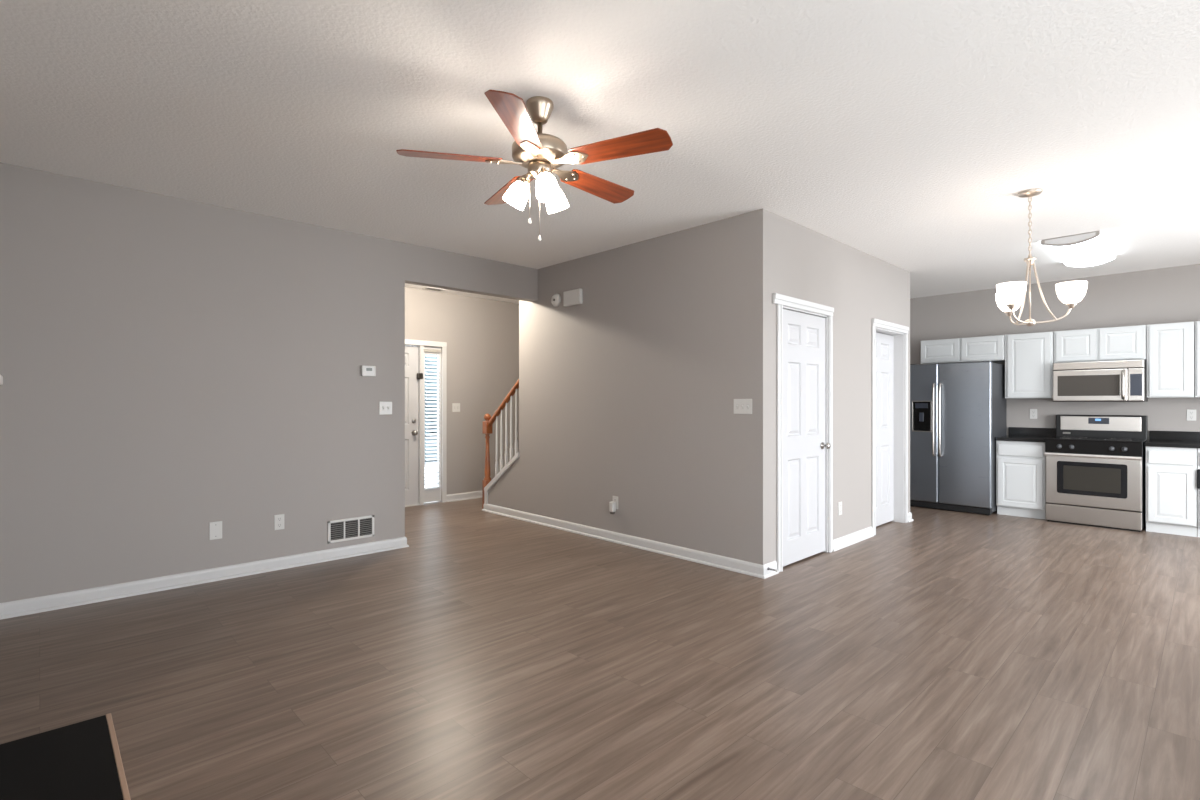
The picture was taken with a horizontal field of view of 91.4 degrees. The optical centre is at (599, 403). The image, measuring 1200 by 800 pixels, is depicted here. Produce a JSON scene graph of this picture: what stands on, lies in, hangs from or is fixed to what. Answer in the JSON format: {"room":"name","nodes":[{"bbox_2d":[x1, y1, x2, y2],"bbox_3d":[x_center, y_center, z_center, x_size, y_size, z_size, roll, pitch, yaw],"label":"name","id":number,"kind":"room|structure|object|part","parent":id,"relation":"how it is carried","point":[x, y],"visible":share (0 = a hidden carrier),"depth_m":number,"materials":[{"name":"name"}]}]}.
{"room":"living room","nodes":[
{"label":"living room","id":0,"kind":"room"},
{"bbox_2d":[0,162,537,602],"bbox_3d":[-2.271,-0.079,4.884,4.307,2.743,0.120,0,0,-44],"label":"wall","id":1,"kind":"structure","parent":0,"point":[171,367],"depth_m":4.15,"materials":[{"name":"grey paint"}]},
{"bbox_2d":[0,537,408,619],"bbox_3d":[-2.752,1.247,4.405,2.709,0.092,0.148,0,0,-44],"label":"baseboard","id":2,"kind":"structure","parent":1,"relation":"attached to","point":[34,605],"depth_m":4.14,"materials":[{"name":"grey paint"}]},
{"bbox_2d":[209,521,221,539],"bbox_3d":[-2.808,0.929,4.283,0.080,0.128,0.008,0,0,-44],"label":"blank plate","id":3,"kind":"object","parent":1,"relation":"attached to","point":[215,528],"visible":1,"depth_m":4.28,"materials":[{"name":"grey plastic"}]},
{"bbox_2d":[274,514,283,529],"bbox_3d":[-2.502,0.926,4.574,0.072,0.118,0.010,0,0,-44],"label":"wall outlet","id":4,"kind":"object","parent":1,"relation":"attached to","point":[278,519],"visible":1,"depth_m":4.57,"materials":[{"name":"grey plastic"}]},
{"bbox_2d":[328,515,373,542],"bbox_3d":[-2.101,1.061,4.957,0.388,0.184,0.010,0,0,-44],"label":"air vent","id":5,"kind":"object","parent":1,"relation":"in","point":[340,530],"visible":1,"depth_m":4.95,"materials":[{"name":"grey plastic"}]},
{"bbox_2d":[361,365,375,376],"bbox_3d":[-1.994,-0.279,5.045,0.120,0.092,0.032,0,0,-44],"label":"thermostat","id":6,"kind":"object","parent":1,"relation":"attached to","point":[370,371],"visible":1,"depth_m":5.03,"materials":[{"name":"grey plastic"}]},
{"bbox_2d":[379,402,391,414],"bbox_3d":[-1.886,0.041,5.161,0.116,0.115,0.013,0,0,-44],"label":"light switch","id":7,"kind":"object","parent":1,"relation":"attached to","point":[385,408],"visible":1,"depth_m":5.16,"materials":[{"name":"grey plastic"}]},
{"bbox_2d":[405,287,518,501],"bbox_3d":[-2.554,-0.079,7.280,3.970,2.743,0.120,0,0,-44],"label":"wall","id":8,"kind":"structure","parent":0,"point":[481,335],"depth_m":7.95,"materials":[{"name":"grey paint"}]},
{"bbox_2d":[405,345,422,504],"bbox_3d":[-2.613,0.275,7.165,0.935,2.004,0.115,0,0,-44],"label":"door","id":9,"kind":"structure","parent":8,"relation":"in","point":[412,375],"depth_m":7.40,"materials":[{"name":"grey paint"}]},
{"bbox_2d":[405,339,446,506],"bbox_3d":[-2.540,0.245,7.277,1.335,2.095,0.142,0,0,-44],"label":"trim","id":10,"kind":"structure","parent":8,"relation":"attached to","point":[421,343],"depth_m":7.47,"materials":[{"name":"grey paint"}]},
{"bbox_2d":[424,346,440,502],"bbox_3d":[-2.194,0.268,7.603,0.265,2.010,0.050,0,0,-44],"label":"window","id":11,"kind":"structure","parent":8,"relation":"in","point":[433,494],"depth_m":7.65,"materials":[{"name":"grey paint"}]},
{"bbox_2d":[424,349,440,488],"bbox_3d":[-2.168,0.197,7.577,0.243,1.799,0.043,0,0,-44],"label":"window blind","id":12,"kind":"object","parent":11,"relation":"attached to","point":[425,350],"visible":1,"depth_m":7.58,"materials":[{"name":"grey plastic"}]},
{"bbox_3d":[-2.168,-0.682,7.577,0.243,0.040,0.024,0,0,-44],"label":"head rail","id":13,"kind":"part","parent":12,"relation":"part of","materials":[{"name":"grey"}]},
{"bbox_2d":[452,403,459,411],"bbox_3d":[-1.913,0.055,7.801,0.116,0.115,0.013,0,0,-44],"label":"light switch","id":14,"kind":"object","parent":8,"relation":"attached to","point":[455,406],"visible":1,"depth_m":7.80,"materials":[{"name":"grey plastic"}]},
{"bbox_2d":[447,491,481,501],"bbox_3d":[-1.584,1.247,8.104,1.190,0.092,0.028,0,0,-44],"label":"baseboard","id":15,"kind":"structure","parent":8,"relation":"attached to","point":[476,494],"depth_m":7.87,"materials":[{"name":"grey paint"}]},
{"bbox_2d":[0,498,1199,799],"bbox_3d":[1.303,1.343,4.715,9.240,0.100,9.157,0,0,-44],"label":"floor","id":16,"kind":"structure","parent":0,"point":[941,654],"depth_m":2.85,"materials":[{"name":"laminate"}]},
{"bbox_2d":[0,713,130,799],"bbox_3d":[-1.592,1.283,1.603,0.510,0.019,1.757,0,0,-44],"label":"hearth","id":17,"kind":"object","parent":16,"relation":"on","point":[82,760],"visible":1,"depth_m":2.06,"materials":[{"name":"black stone"}]},
{"bbox_2d":[482,379,518,508],"bbox_3d":[-1.135,0.479,6.900,0.092,1.627,0.778,0,0,-44],"label":"stair railing","id":18,"kind":"object","parent":16,"relation":"on","point":[486,425],"visible":0.77,"depth_m":6.92,"materials":[{"name":"brown wood"}]},
{"bbox_3d":[-1.372,0.707,7.148,0.092,1.172,0.092,0,0,-44],"label":"newel post","id":19,"kind":"part","parent":18,"relation":"part of","materials":[{"name":"brown wood"}]},
{"bbox_3d":[-1.107,-0.023,6.870,0.060,0.624,0.697,0,0,-44],"label":"handrail","id":20,"kind":"part","parent":18,"relation":"part of","materials":[{"name":"brown wood"}]},
{"bbox_2d":[910,361,1006,514],"bbox_3d":[4.413,0.400,7.277,0.824,1.785,0.908,0,0,-44],"label":"refrigerator","id":21,"kind":"object","parent":16,"relation":"on","point":[958,411],"visible":0.94,"depth_m":6.99,"materials":[{"name":"grey metal"}]},
{"bbox_3d":[3.970,0.158,7.233,0.008,0.384,0.224,0,0,-44],"label":"dispenser frame","id":22,"kind":"part","parent":21,"relation":"part of","materials":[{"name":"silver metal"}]},
{"bbox_3d":[3.995,0.363,7.260,0.068,1.690,0.356,0,0,-44],"label":"door","id":23,"kind":"part","parent":21,"relation":"part of","materials":[{"name":"silver metal"}]},
{"bbox_3d":[4.047,0.197,7.109,0.063,0.894,0.025,0,0,-44],"label":"handle","id":24,"kind":"part","parent":21,"relation":"part of","materials":[{"name":"silver metal"}]},
{"bbox_3d":[4.095,0.197,7.058,0.063,0.894,0.025,0,0,-44],"label":"handle","id":25,"kind":"part","parent":21,"relation":"part of","materials":[{"name":"silver metal"}]},
{"bbox_3d":[4.311,0.363,6.928,0.068,1.690,0.544,0,0,-44],"label":"door","id":26,"kind":"part","parent":21,"relation":"part of","materials":[{"name":"silver metal"}]},
{"bbox_2d":[996,441,1045,519],"bbox_3d":[5.000,0.862,6.874,0.667,0.862,0.460,0,0,-44],"label":"base cabinet","id":27,"kind":"object","parent":16,"relation":"on","point":[1020,466],"visible":0.83,"depth_m":6.64,"materials":[{"name":"grey paint"}]},
{"bbox_3d":[4.766,0.534,6.650,0.018,0.127,0.416,0,0,-44],"label":"drawer","id":28,"kind":"part","parent":27,"relation":"part of","materials":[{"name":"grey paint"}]},
{"bbox_3d":[4.766,0.901,6.650,0.018,0.547,0.416,0,0,-44],"label":"door","id":29,"kind":"part","parent":27,"relation":"part of","materials":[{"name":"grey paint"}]},
{"bbox_2d":[995,427,1055,441],"bbox_3d":[4.993,0.361,6.871,0.683,0.137,0.471,0,0,-44],"label":"countertop","id":30,"kind":"structure","parent":27,"relation":"on","point":[1023,434],"depth_m":6.97,"materials":[{"name":"black stone"}]},
{"bbox_2d":[1044,415,1147,531],"bbox_3d":[5.388,0.712,6.371,0.745,1.162,0.790,0,0,-44],"label":"range","id":31,"kind":"object","parent":16,"relation":"on","point":[1096,464],"visible":0.97,"depth_m":6.20,"materials":[{"name":"silver metal"}]},
{"bbox_3d":[5.153,0.794,6.147,0.004,0.254,0.465,0,0,-44],"label":"glass","id":32,"kind":"part","parent":31,"relation":"part of","materials":[{"name":"grey glass"}]},
{"bbox_3d":[5.137,0.552,6.131,0.049,0.038,0.778,0,0,-44],"label":"handle","id":33,"kind":"part","parent":31,"relation":"part of","materials":[{"name":"silver metal"}]},
{"bbox_3d":[5.170,1.186,6.162,0.040,0.178,0.778,0,0,-44],"label":"drawer","id":34,"kind":"part","parent":31,"relation":"part of","materials":[{"name":"silver metal"}]},
{"bbox_3d":[5.168,0.463,6.160,0.035,0.130,0.782,0,0,-44],"label":"control panel","id":35,"kind":"part","parent":31,"relation":"part of","materials":[{"name":"black"}]},
{"bbox_3d":[5.171,0.812,6.164,0.045,0.552,0.778,0,0,-44],"label":"oven door","id":36,"kind":"part","parent":31,"relation":"part of","materials":[{"name":"silver metal"}]},
{"bbox_2d":[1045,436,1147,442],"bbox_3d":[5.399,0.389,6.382,0.675,0.017,0.790,0,0,-44],"label":"cooktop","id":37,"kind":"object","parent":31,"relation":"in","point":[1055,439],"depth_m":6.32,"materials":[{"name":"black"}]},
{"bbox_3d":[5.590,0.195,6.568,0.007,0.068,0.180,0,0,-44],"label":"clock panel","id":38,"kind":"part","parent":31,"relation":"part of","materials":[{"name":"grey plastic"}]},
{"bbox_3d":[5.596,0.225,6.568,0.010,0.160,0.693,0,0,-44],"label":"backguard panel","id":39,"kind":"part","parent":31,"relation":"part of","materials":[{"name":"silver metal"}]},
{"bbox_2d":[1146,446,1197,536],"bbox_3d":[5.847,0.862,5.988,0.667,0.862,0.362,0,0,-44],"label":"base cabinet","id":40,"kind":"object","parent":16,"relation":"on","point":[1171,472],"visible":0.91,"depth_m":5.76,"materials":[{"name":"grey paint"}]},
{"bbox_3d":[5.615,0.534,5.762,0.018,0.127,0.326,0,0,-44],"label":"drawer","id":41,"kind":"part","parent":40,"relation":"part of","materials":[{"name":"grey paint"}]},
{"bbox_3d":[5.615,0.901,5.762,0.018,0.547,0.326,0,0,-44],"label":"door","id":42,"kind":"part","parent":40,"relation":"part of","materials":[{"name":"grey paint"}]},
{"bbox_2d":[1198,448,1199,536],"bbox_3d":[6.218,0.862,5.601,0.667,0.862,0.702,0,0,-44],"label":"base cabinet","id":43,"kind":"object","parent":16,"relation":"on","point":[1198,448],"visible":0.72,"depth_m":5.63,"materials":[{"name":"grey paint"}]},
{"bbox_2d":[1144,431,1199,447],"bbox_3d":[6.083,0.361,5.730,0.683,0.137,1.076,0,0,-44],"label":"countertop","id":44,"kind":"structure","parent":43,"relation":"on","point":[1178,439],"depth_m":6.11,"materials":[{"name":"black stone"}]},
{"bbox_2d":[1197,469,1199,488],"bbox_3d":[5.782,0.722,5.554,0.018,0.185,0.170,0,0,-44],"label":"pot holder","id":45,"kind":"object","parent":43,"relation":"attached to","point":[1198,470],"visible":1,"depth_m":5.60,"materials":[{"name":"black fabric"}]},
{"bbox_2d":[0,0,1199,303],"bbox_3d":[1.303,-1.510,4.715,9.240,0.120,9.157,0,0,-44],"label":"ceiling","id":46,"kind":"structure","parent":0,"point":[907,135],"depth_m":2.97,"materials":[{"name":"white paint"}]},
{"bbox_2d":[422,287,445,290],"bbox_3d":[-2.097,-1.445,7.403,0.260,0.010,0.140,0,0,-44],"label":"ceiling vent","id":47,"kind":"object","parent":46,"relation":"in","point":[428,288],"visible":1,"depth_m":7.39,"materials":[{"name":"grey plastic"}]},
{"bbox_2d":[396,90,672,241],"bbox_3d":[-0.268,-1.109,2.864,1.233,0.683,1.271,0,0,-44],"label":"ceiling fan","id":48,"kind":"object","parent":46,"relation":"hanging from","point":[541,153],"visible":1,"depth_m":2.74,"materials":[{"name":"brown wood"}]},
{"bbox_3d":[-0.701,-1.157,2.747,0.478,0.006,0.152,0,13,-11],"label":"blade","id":49,"kind":"part","parent":48,"relation":"part of","materials":[{"name":"brown wood"}]},
{"bbox_3d":[-0.494,-1.157,3.194,0.152,0.006,0.478,-15,7,-28],"label":"blade","id":50,"kind":"part","parent":48,"relation":"part of","materials":[{"name":"brown wood"}]},
{"bbox_3d":[-0.340,-1.157,2.413,0.152,0.006,0.478,13,2,7],"label":"blade","id":51,"kind":"part","parent":48,"relation":"part of","materials":[{"name":"brown wood"}]},
{"bbox_3d":[-0.411,-1.009,2.845,0.120,0.135,0.124,0,0,-44],"label":"lamp shade","id":52,"kind":"part","parent":48,"relation":"part of","materials":[{"name":"white glass"}]},
{"bbox_3d":[-0.358,-1.085,2.838,0.074,0.080,0.052,0,0,8],"label":"lamp arm","id":53,"kind":"part","parent":48,"relation":"part of","materials":[{"name":"silver metal"}]},
{"bbox_3d":[-0.337,-0.995,2.809,0.003,0.220,0.003,0,0,-44],"label":"pull chain","id":54,"kind":"part","parent":48,"relation":"part of","materials":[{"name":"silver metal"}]},
{"bbox_3d":[-0.287,-0.950,2.779,0.003,0.310,0.003,0,0,-44],"label":"pull chain","id":55,"kind":"part","parent":48,"relation":"part of","materials":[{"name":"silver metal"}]},
{"bbox_3d":[-0.267,-1.085,2.762,0.054,0.080,0.074,0,0,-44],"label":"lamp arm","id":56,"kind":"part","parent":48,"relation":"part of","materials":[{"name":"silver metal"}]},
{"bbox_3d":[-0.247,-1.009,2.716,0.115,0.135,0.128,0,0,-44],"label":"lamp shade","id":57,"kind":"part","parent":48,"relation":"part of","materials":[{"name":"white glass"}]},
{"bbox_3d":[-0.218,-1.009,2.924,0.129,0.135,0.112,0,0,-44],"label":"lamp shade","id":58,"kind":"part","parent":48,"relation":"part of","materials":[{"name":"white glass"}]},
{"bbox_3d":[-0.005,-1.157,3.136,0.152,0.006,0.478,-17,-12,41],"label":"blade","id":59,"kind":"part","parent":48,"relation":"part of","materials":[{"name":"brown wood"}]},
{"bbox_3d":[0.090,-1.157,2.653,0.478,0.006,0.152,0,-13,25],"label":"blade","id":60,"kind":"part","parent":48,"relation":"part of","materials":[{"name":"brown wood"}]},
{"bbox_2d":[995,188,1087,326],"bbox_3d":[2.953,-0.989,3.978,0.543,0.923,0.536,0,0,-44],"label":"chandelier","id":61,"kind":"object","parent":46,"relation":"hanging from","point":[1009,295],"visible":1,"depth_m":3.92,"materials":[{"name":"white glass"}]},
{"bbox_3d":[2.961,-0.731,4.240,0.168,0.136,0.168,0,0,-44],"label":"lamp shade","id":62,"kind":"part","parent":61,"relation":"part of","materials":[{"name":"white glass"}]},
{"bbox_3d":[2.750,-0.731,3.918,0.168,0.136,0.168,0,0,-44],"label":"lamp shade","id":63,"kind":"part","parent":61,"relation":"part of","materials":[{"name":"white glass"}]},
{"bbox_3d":[2.956,-0.596,4.142,0.013,0.104,0.208,0,0,3],"label":"arm","id":64,"kind":"part","parent":61,"relation":"part of","materials":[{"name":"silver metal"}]},
{"bbox_3d":[2.838,-0.596,3.962,0.208,0.104,0.013,0,0,-27],"label":"arm","id":65,"kind":"part","parent":61,"relation":"part of","materials":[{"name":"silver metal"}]},
{"bbox_3d":[2.878,-0.772,3.983,0.138,0.423,0.012,0,0,-27],"label":"brace rod","id":66,"kind":"part","parent":61,"relation":"part of","materials":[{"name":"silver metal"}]},
{"bbox_3d":[2.949,-1.203,4.018,0.017,0.435,0.017,0,0,1],"label":"chain","id":67,"kind":"part","parent":61,"relation":"part of","materials":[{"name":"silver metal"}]},
{"bbox_3d":[3.014,-0.772,3.975,0.138,0.423,0.013,0,0,33],"label":"brace rod","id":68,"kind":"part","parent":61,"relation":"part of","materials":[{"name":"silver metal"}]},
{"bbox_3d":[3.052,-0.596,3.950,0.208,0.104,0.013,0,0,33],"label":"arm","id":69,"kind":"part","parent":61,"relation":"part of","materials":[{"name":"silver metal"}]},
{"bbox_3d":[3.134,-0.731,3.896,0.168,0.136,0.168,0,0,-44],"label":"lamp shade","id":70,"kind":"part","parent":61,"relation":"part of","materials":[{"name":"white glass"}]},
{"bbox_2d":[1041,231,1115,267],"bbox_3d":[4.483,-1.409,5.468,1.202,0.082,0.400,0,0,-44],"label":"ceiling light","id":71,"kind":"object","parent":46,"relation":"attached to","point":[1083,250],"visible":1,"depth_m":5.32,"materials":[{"name":"white glass"}]},
{"bbox_3d":[4.060,-1.409,5.064,0.028,0.082,0.400,0,0,-44],"label":"frame","id":72,"kind":"part","parent":71,"relation":"part of","materials":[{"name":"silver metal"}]},
{"bbox_3d":[4.051,-1.412,5.056,0.008,0.057,0.344,0,0,-44],"label":"plate","id":73,"kind":"part","parent":71,"relation":"part of","materials":[{"name":"grey paint"}]},
{"bbox_3d":[4.907,-1.409,5.874,0.028,0.082,0.400,0,0,-44],"label":"frame","id":74,"kind":"part","parent":71,"relation":"part of","materials":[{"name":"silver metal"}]},
{"bbox_2d":[488,209,770,564],"bbox_3d":[-0.036,-0.079,5.750,0.120,2.743,3.738,0,0,-44],"label":"wall","id":75,"kind":"structure","parent":0,"point":[628,392],"depth_m":5.09,"materials":[{"name":"grey paint"}]},
{"bbox_2d":[484,452,518,503],"bbox_3d":[-1.106,0.919,6.864,0.148,0.747,0.690,0,0,-44],"label":"trim","id":76,"kind":"structure","parent":75,"relation":"attached to","point":[491,483],"depth_m":6.87,"materials":[{"name":"grey paint"}]},
{"bbox_2d":[551,294,560,306],"bbox_3d":[-0.463,-1.073,6.080,0.041,0.136,0.136,0,0,-44],"label":"smoke detector","id":77,"kind":"object","parent":75,"relation":"attached to","point":[556,298],"visible":1,"depth_m":6.06,"materials":[{"name":"grey plastic"}]},
{"bbox_2d":[563,288,582,306],"bbox_3d":[-0.270,-1.059,5.871,0.050,0.150,0.250,0,0,-44],"label":"door chime","id":78,"kind":"object","parent":75,"relation":"attached to","point":[572,297],"visible":1,"depth_m":5.83,"materials":[{"name":"grey plastic"}]},
{"bbox_2d":[613,496,617,508],"bbox_3d":[0.142,0.925,5.469,0.010,0.118,0.072,0,0,-44],"label":"wall outlet","id":79,"kind":"object","parent":75,"relation":"attached to","point":[615,498],"visible":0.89,"depth_m":5.46,"materials":[{"name":"grey plastic"}]},
{"bbox_2d":[609,501,615,513],"bbox_3d":[0.117,0.970,5.449,0.052,0.115,0.052,0,0,-44],"label":"air freshener","id":80,"kind":"object","parent":79,"relation":"attached to","point":[612,505],"visible":1,"depth_m":5.43,"materials":[{"name":"grey plastic"}]},
{"bbox_2d":[482,504,778,578],"bbox_3d":[-0.032,1.247,5.766,0.212,0.092,3.812,0,0,-44],"label":"baseboard","id":81,"kind":"structure","parent":75,"relation":"attached to","point":[727,563],"depth_m":5.16,"materials":[{"name":"grey paint"}]},
{"bbox_2d":[734,399,751,413],"bbox_3d":[1.089,0.023,4.476,0.013,0.115,0.162,0,0,-44],"label":"light switch","id":82,"kind":"object","parent":75,"relation":"attached to","point":[741,406],"visible":1,"depth_m":4.47,"materials":[{"name":"grey plastic"}]},
{"bbox_2d":[771,212,909,561],"bbox_3d":[2.021,-0.079,5.814,2.943,2.743,0.988,0,0,-44],"label":"wall","id":83,"kind":"structure","parent":0,"point":[807,264],"depth_m":5.35,"materials":[{"name":"grey paint"}]},
{"bbox_2d":[772,293,833,571],"bbox_3d":[1.633,0.229,4.822,0.990,2.128,0.150,0,0,-44],"label":"trim","id":84,"kind":"structure","parent":83,"relation":"attached to","point":[782,301],"depth_m":4.86,"materials":[{"name":"grey paint"}]},
{"bbox_2d":[783,309,830,565],"bbox_3d":[1.684,0.268,4.807,0.785,2.018,0.106,0,0,-44],"label":"door","id":85,"kind":"structure","parent":83,"relation":"in","point":[804,445],"depth_m":4.82,"materials":[{"name":"grey paint"}]},
{"bbox_3d":[1.938,0.363,5.023,0.062,0.062,0.068,0,0,-44],"label":"knob","id":86,"kind":"part","parent":85,"relation":"part of","materials":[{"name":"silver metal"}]},
{"bbox_2d":[838,502,841,515],"bbox_3d":[2.154,0.941,5.251,0.072,0.118,0.010,0,0,-44],"label":"wall outlet","id":87,"kind":"object","parent":83,"relation":"attached to","point":[839,503],"visible":1,"depth_m":5.24,"materials":[{"name":"grey plastic"}]},
{"bbox_2d":[833,526,873,551],"bbox_3d":[2.350,1.247,5.425,0.871,0.092,0.028,0,0,-44],"label":"baseboard","id":88,"kind":"structure","parent":83,"relation":"attached to","point":[847,540],"depth_m":5.41,"materials":[{"name":"grey paint"}]},
{"bbox_2d":[876,333,893,525],"bbox_3d":[2.936,0.270,6.130,0.801,2.014,0.106,0,0,-44],"label":"door","id":89,"kind":"structure","parent":83,"relation":"in","point":[884,343],"depth_m":6.25,"materials":[{"name":"grey paint"}]},
{"bbox_2d":[871,318,908,534],"bbox_3d":[2.957,0.231,6.108,0.947,2.124,0.180,0,0,-44],"label":"trim","id":90,"kind":"structure","parent":83,"relation":"attached to","point":[900,339],"depth_m":6.34,"materials":[{"name":"grey paint"}]},
{"bbox_2d":[908,512,913,521],"bbox_3d":[3.063,1.247,6.790,0.144,0.092,1.016,0,0,-44],"label":"baseboard","id":91,"kind":"structure","parent":83,"relation":"attached to","point":[910,519],"depth_m":6.43,"materials":[{"name":"grey paint"}]},
{"bbox_2d":[910,264,1199,527],"bbox_3d":[5.907,-0.079,6.498,0.120,2.743,5.370,0,0,-44],"label":"wall","id":92,"kind":"structure","parent":0,"point":[1170,294],"depth_m":6.74,"materials":[{"name":"grey paint"}]},
{"bbox_2d":[920,335,1004,363],"bbox_3d":[4.650,-0.674,7.492,0.319,0.303,0.930,0,0,-44],"label":"upper cabinet","id":93,"kind":"object","parent":92,"relation":"attached to","point":[985,348],"visible":0.84,"depth_m":7.36,"materials":[{"name":"grey paint"}]},
{"bbox_3d":[4.381,-0.674,7.556,0.018,0.275,0.440,0,0,-44],"label":"door","id":94,"kind":"part","parent":93,"relation":"part of","materials":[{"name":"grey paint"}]},
{"bbox_3d":[4.703,-0.674,7.219,0.018,0.275,0.433,0,0,-44],"label":"door","id":95,"kind":"part","parent":93,"relation":"part of","materials":[{"name":"grey paint"}]},
{"bbox_2d":[1005,332,1053,397],"bbox_3d":[5.137,-0.444,6.983,0.319,0.763,0.465,0,0,-44],"label":"upper cabinet","id":96,"kind":"object","parent":92,"relation":"attached to","point":[1029,357],"visible":0.77,"depth_m":6.87,"materials":[{"name":"grey paint"}]},
{"bbox_2d":[1008,427,1055,436],"bbox_3d":[5.232,0.342,7.100,0.020,0.099,0.471,0,0,-44],"label":"backsplash","id":97,"kind":"structure","parent":92,"relation":"attached to","point":[1023,431],"depth_m":7.09,"materials":[{"name":"black stone"}]},
{"bbox_2d":[1030,409,1036,418],"bbox_3d":[5.247,0.127,7.094,0.010,0.118,0.072,0,0,-44],"label":"wall outlet","id":98,"kind":"object","parent":92,"relation":"attached to","point":[1033,412],"visible":1,"depth_m":7.09,"materials":[{"name":"grey plastic"}]},
{"bbox_2d":[1054,325,1146,362],"bbox_3d":[5.568,-0.645,6.532,0.319,0.361,0.772,0,0,-44],"label":"upper cabinet","id":99,"kind":"object","parent":92,"relation":"attached to","point":[1126,342],"visible":0.83,"depth_m":6.40,"materials":[{"name":"grey paint"}]},
{"bbox_3d":[5.330,-0.645,6.563,0.018,0.333,0.350,0,0,-44],"label":"door","id":100,"kind":"part","parent":99,"relation":"part of","materials":[{"name":"grey paint"}]},
{"bbox_2d":[1053,359,1147,401],"bbox_3d":[5.516,-0.240,6.482,0.461,0.441,0.768,0,0,-44],"label":"microwave","id":101,"kind":"object","parent":99,"relation":"attached to","point":[1117,380],"visible":0.99,"depth_m":6.33,"materials":[{"name":"grey metal"}]},
{"bbox_3d":[5.353,-0.198,6.415,0.034,0.342,0.628,0,0,-44],"label":"door","id":102,"kind":"part","parent":101,"relation":"part of","materials":[{"name":"silver metal"}]},
{"bbox_3d":[5.521,-0.197,6.184,0.056,0.316,0.026,0,0,-44],"label":"handle","id":103,"kind":"part","parent":101,"relation":"part of","materials":[{"name":"silver metal"}]},
{"bbox_3d":[5.615,-0.198,6.140,0.034,0.342,0.124,0,0,-44],"label":"control panel","id":104,"kind":"part","parent":101,"relation":"part of","materials":[{"name":"silver metal"}]},
{"bbox_3d":[5.592,-0.645,6.289,0.018,0.333,0.348,0,0,-44],"label":"door","id":105,"kind":"part","parent":99,"relation":"part of","materials":[{"name":"grey paint"}]},
{"bbox_2d":[1147,322,1194,397],"bbox_3d":[5.960,-0.444,6.122,0.319,0.763,0.351,0,0,-44],"label":"upper cabinet","id":106,"kind":"object","parent":92,"relation":"attached to","point":[1170,346],"visible":1,"depth_m":6.01,"materials":[{"name":"grey paint"}]},
{"bbox_2d":[1149,431,1199,440],"bbox_3d":[6.323,0.342,5.959,0.020,0.099,1.076,0,0,-44],"label":"backsplash","id":107,"kind":"structure","parent":92,"relation":"attached to","point":[1153,435],"depth_m":6.19,"materials":[{"name":"black stone"}]},
{"bbox_2d":[1187,409,1195,420],"bbox_3d":[6.178,0.121,6.121,0.010,0.118,0.072,0,0,-44],"label":"wall outlet","id":108,"kind":"object","parent":92,"relation":"attached to","point":[1191,413],"visible":1,"depth_m":6.12,"materials":[{"name":"grey plastic"}]},
{"bbox_2d":[1195,321,1199,397],"bbox_3d":[6.336,-0.444,5.729,0.319,0.763,0.724,0,0,-44],"label":"upper cabinet","id":109,"kind":"object","parent":92,"relation":"attached to","point":[1197,323],"visible":1,"depth_m":5.87,"materials":[{"name":"white paint"}]},
{"bbox_3d":[6.104,-0.444,5.754,0.018,0.735,0.333,0,0,-44],"label":"door","id":110,"kind":"part","parent":109,"relation":"part of","materials":[{"name":"grey paint"}]},
{"label":"outside","id":111,"kind":"structure","parent":0,"visible":0},
{"bbox_2d":[425,461,436,502],"bbox_3d":[-5.085,1.418,11.108,20.000,0.150,8.913,0,0,-44],"label":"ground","id":112,"kind":"structure","parent":111,"point":[433,461],"depth_m":10.93,"materials":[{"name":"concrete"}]},
{"bbox_2d":[425,354,436,461],"bbox_3d":[-3.978,0.006,13.363,3.601,2.948,1.684,0,0,-44],"label":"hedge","id":113,"kind":"object","parent":112,"relation":"on","point":[425,354],"visible":0.03,"depth_m":13.00,"materials":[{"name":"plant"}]}
]}

